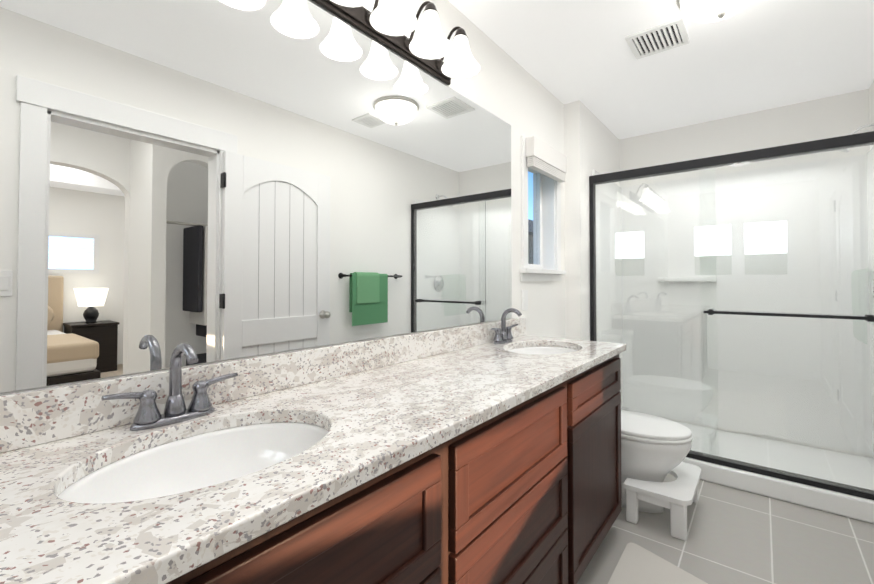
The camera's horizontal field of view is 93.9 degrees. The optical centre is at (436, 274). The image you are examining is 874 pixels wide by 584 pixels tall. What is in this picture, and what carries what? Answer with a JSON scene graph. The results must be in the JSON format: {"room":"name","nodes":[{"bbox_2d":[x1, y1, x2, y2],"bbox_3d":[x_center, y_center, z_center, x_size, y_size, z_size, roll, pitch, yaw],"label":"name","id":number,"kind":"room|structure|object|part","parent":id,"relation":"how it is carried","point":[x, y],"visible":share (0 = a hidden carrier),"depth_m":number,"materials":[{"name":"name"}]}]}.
{"room":"bathroom","nodes":[
{"label":"bathroom","id":0,"kind":"room"},
{"bbox_2d":[0,0,564,394],"bbox_3d":[-0.328,0.004,1.444,0.160,2.450,3.720,-1,-1,39],"label":"wall","id":1,"kind":"structure","parent":0,"point":[502,84],"depth_m":2.29,"materials":[{"name":"paint"}]},
{"bbox_2d":[0,0,511,392],"bbox_3d":[-0.361,-0.306,1.272,0.005,1.056,2.460,-1,-1,39],"label":"vanity mirror","id":2,"kind":"object","parent":1,"relation":"attached to","point":[212,180],"visible":1,"depth_m":1.04,"materials":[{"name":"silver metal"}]},
{"bbox_2d":[0,317,527,451],"bbox_3d":[-0.207,0.279,1.441,0.020,0.100,2.256,-1,-1,39],"label":"backsplash","id":3,"kind":"structure","parent":1,"relation":"attached to","point":[39,416],"depth_m":1.06,"materials":[{"name":"white stone"}]},
{"bbox_2d":[311,0,479,84],"bbox_3d":[-0.225,-0.917,1.283,0.218,0.180,1.150,-1,-1,39],"label":"sconce","id":4,"kind":"object","parent":1,"relation":"attached to","point":[390,24],"visible":1,"depth_m":1.47,"materials":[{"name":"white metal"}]},
{"bbox_2d":[522,290,527,310],"bbox_3d":[0.508,0.150,2.356,0.008,0.120,0.072,-1,-1,39],"label":"outlet","id":5,"kind":"object","parent":1,"relation":"attached to","point":[524,300],"visible":1,"depth_m":2.35,"materials":[{"name":"white plastic"}]},
{"bbox_2d":[520,135,560,280],"bbox_3d":[0.609,-0.375,2.591,0.146,0.837,0.578,-1,-1,39],"label":"window","id":6,"kind":"structure","parent":1,"relation":"in","point":[551,224],"depth_m":2.72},
{"bbox_3d":[0.570,-0.375,2.622,0.045,0.688,0.406,-1,-1,39],"label":"window sash","id":7,"kind":"part","parent":6,"relation":"part of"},
{"bbox_2d":[526,136,566,182],"bbox_3d":[0.688,-0.702,2.534,0.054,0.170,0.500,-1,-1,39],"label":"window blind","id":8,"kind":"object","parent":6,"relation":"attached to","point":[545,159],"visible":1,"depth_m":2.46,"materials":[{"name":"white fabric"}]},
{"bbox_2d":[520,268,565,274],"bbox_3d":[0.621,-0.016,2.575,0.175,0.028,0.594,-1,-1,39],"label":"window sill","id":9,"kind":"structure","parent":1,"relation":"attached to","point":[538,271],"depth_m":2.44,"materials":[{"name":"white wood"}]},
{"bbox_2d":[564,100,619,340],"bbox_3d":[1.223,0.036,3.303,0.270,2.450,1.120,-1,-1,39],"label":"wall","id":10,"kind":"structure","parent":0,"point":[591,141],"depth_m":2.84,"materials":[{"name":"paint"}]},
{"bbox_2d":[448,0,873,138],"bbox_3d":[0.721,-1.243,1.346,1.870,0.040,4.840,-1,-1,39],"label":"ceiling","id":11,"kind":"structure","parent":0,"point":[756,55],"depth_m":2.25,"materials":[{"name":"paint"}]},
{"bbox_2d":[625,17,689,59],"bbox_3d":[1.134,-1.204,2.097,0.255,0.012,0.255,-1,-1,39],"label":"ceiling vent","id":12,"kind":"object","parent":11,"relation":"in","point":[666,36],"visible":1,"depth_m":2.08,"materials":[{"name":"white plastic"}]},
{"bbox_2d":[676,0,753,22],"bbox_3d":[1.194,-1.146,1.714,0.326,0.140,0.326,-1,-1,39],"label":"dome pendant light","id":13,"kind":"object","parent":11,"relation":"attached to","point":[703,11],"visible":1,"depth_m":1.71,"materials":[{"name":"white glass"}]},
{"bbox_2d":[577,473,873,583],"bbox_3d":[0.434,1.250,0.943,1.870,0.060,3.920,-1,-1,39],"label":"floor","id":14,"kind":"structure","parent":0,"point":[736,536],"depth_m":1.88,"materials":[{"name":"grey tile"}]},
{"bbox_2d":[152,348,625,583],"bbox_3d":[-0.003,0.793,1.265,0.547,0.866,2.224,-1,-1,39],"label":"bathroom vanity","id":15,"kind":"object","parent":14,"relation":"on","point":[486,453],"depth_m":0.96,"materials":[{"name":"brown wood"}]},
{"bbox_2d":[0,336,625,583],"bbox_3d":[0.002,0.342,1.273,0.554,0.032,2.256,-1,-1,39],"label":"countertop","id":16,"kind":"structure","parent":15,"relation":"on","point":[391,412],"depth_m":0.70,"materials":[{"name":"white stone"}]},
{"bbox_2d":[96,343,239,431],"bbox_3d":[-0.545,0.233,0.872,0.127,0.172,0.259,-1,-1,39],"label":"faucet","id":17,"kind":"object","parent":16,"relation":"on","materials":[{"name":"grey metal"}]},
{"bbox_2d":[48,408,347,527],"bbox_3d":[-0.412,0.423,0.762,0.364,0.173,0.495,-1,-1,39],"label":"sink","id":18,"kind":"object","parent":16,"relation":"in","point":[107,485],"depth_m":0.84,"materials":[{"name":"white ceramic"}]},
{"bbox_2d":[488,308,523,343],"bbox_3d":[0.359,0.252,2.006,0.127,0.172,0.259,-1,-1,39],"label":"faucet","id":19,"kind":"object","parent":16,"relation":"on","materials":[{"name":"grey metal"}]},
{"bbox_2d":[500,340,579,355],"bbox_3d":[0.492,0.443,1.896,0.364,0.173,0.495,-1,-1,39],"label":"sink","id":20,"kind":"object","parent":16,"relation":"in","point":[533,345],"depth_m":2.08,"materials":[{"name":"white ceramic"}]},
{"bbox_2d":[621,410,692,512],"bbox_3d":[0.988,0.851,2.312,0.788,0.785,0.450,-1,-1,39],"label":"toilet","id":21,"kind":"object","parent":14,"relation":"on","point":[655,449],"visible":0.29,"depth_m":2.09,"materials":[{"name":"ceramic"}]},
{"bbox_3d":[1.074,0.823,2.244,0.569,0.045,0.376,-1,-1,39],"label":"seat","id":22,"kind":"part","parent":21,"relation":"part of","materials":[{"name":"white plastic"}]},
{"bbox_2d":[608,543,707,583],"bbox_3d":[0.640,1.215,1.046,0.654,0.014,1.582,-1,-1,39],"label":"bath mat","id":23,"kind":"object","parent":14,"relation":"on","point":[637,564],"visible":0.93,"depth_m":1.67,"materials":[{"name":"grey fabric"}]},
{"bbox_2d":[623,462,700,540],"bbox_3d":[1.196,1.147,2.141,0.290,0.187,0.470,-1,-1,39],"label":"footstool","id":24,"kind":"object","parent":14,"relation":"on","point":[678,496],"visible":0.81,"depth_m":2.01,"materials":[{"name":"white plastic"}]},
{"bbox_2d":[682,457,873,523],"bbox_3d":[1.933,1.196,2.738,1.517,0.110,0.844,-1,-1,39],"label":"pan","id":25,"kind":"object","parent":14,"relation":"on","point":[849,506],"visible":0.15,"depth_m":2.22,"materials":[{"name":"white plastic"}]},
{"bbox_2d":[589,131,873,499],"bbox_3d":[1.690,0.211,2.449,1.515,1.850,0.118,-1,-1,39],"label":"shower enclosure","id":26,"kind":"object","parent":25,"relation":"on","point":[732,301],"visible":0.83,"depth_m":2.35,"materials":[{"name":"clear glass"}]},
{"bbox_2d":[619,89,869,170],"bbox_3d":[2.281,0.033,3.099,1.640,2.450,0.120,-1,-1,39],"label":"wall","id":27,"kind":"structure","parent":0,"point":[845,114],"depth_m":3.00,"materials":[{"name":"paint"}]},
{"bbox_2d":[592,170,599,175],"bbox_3d":[1.963,0.192,2.792,1.517,1.920,0.748,-1,-1,39],"label":"wall surround","id":28,"kind":"object","parent":27,"relation":"attached to","point":[594,172],"depth_m":3.00,"materials":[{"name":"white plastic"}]},
{"bbox_2d":[869,80,873,131],"bbox_3d":[1.368,-0.009,0.733,0.120,2.450,4.720,-1,-1,39],"label":"wall","id":29,"kind":"structure","parent":0,"point":[871,104],"depth_m":2.58,"materials":[{"name":"paint"}]},
{"bbox_2d":[850,123,873,134],"bbox_3d":[2.456,-0.803,2.386,0.218,0.163,0.090,-1,-1,39],"label":"shower head","id":30,"kind":"object","parent":29,"relation":"attached to","point":[860,128],"visible":0.21,"depth_m":2.37}
]}

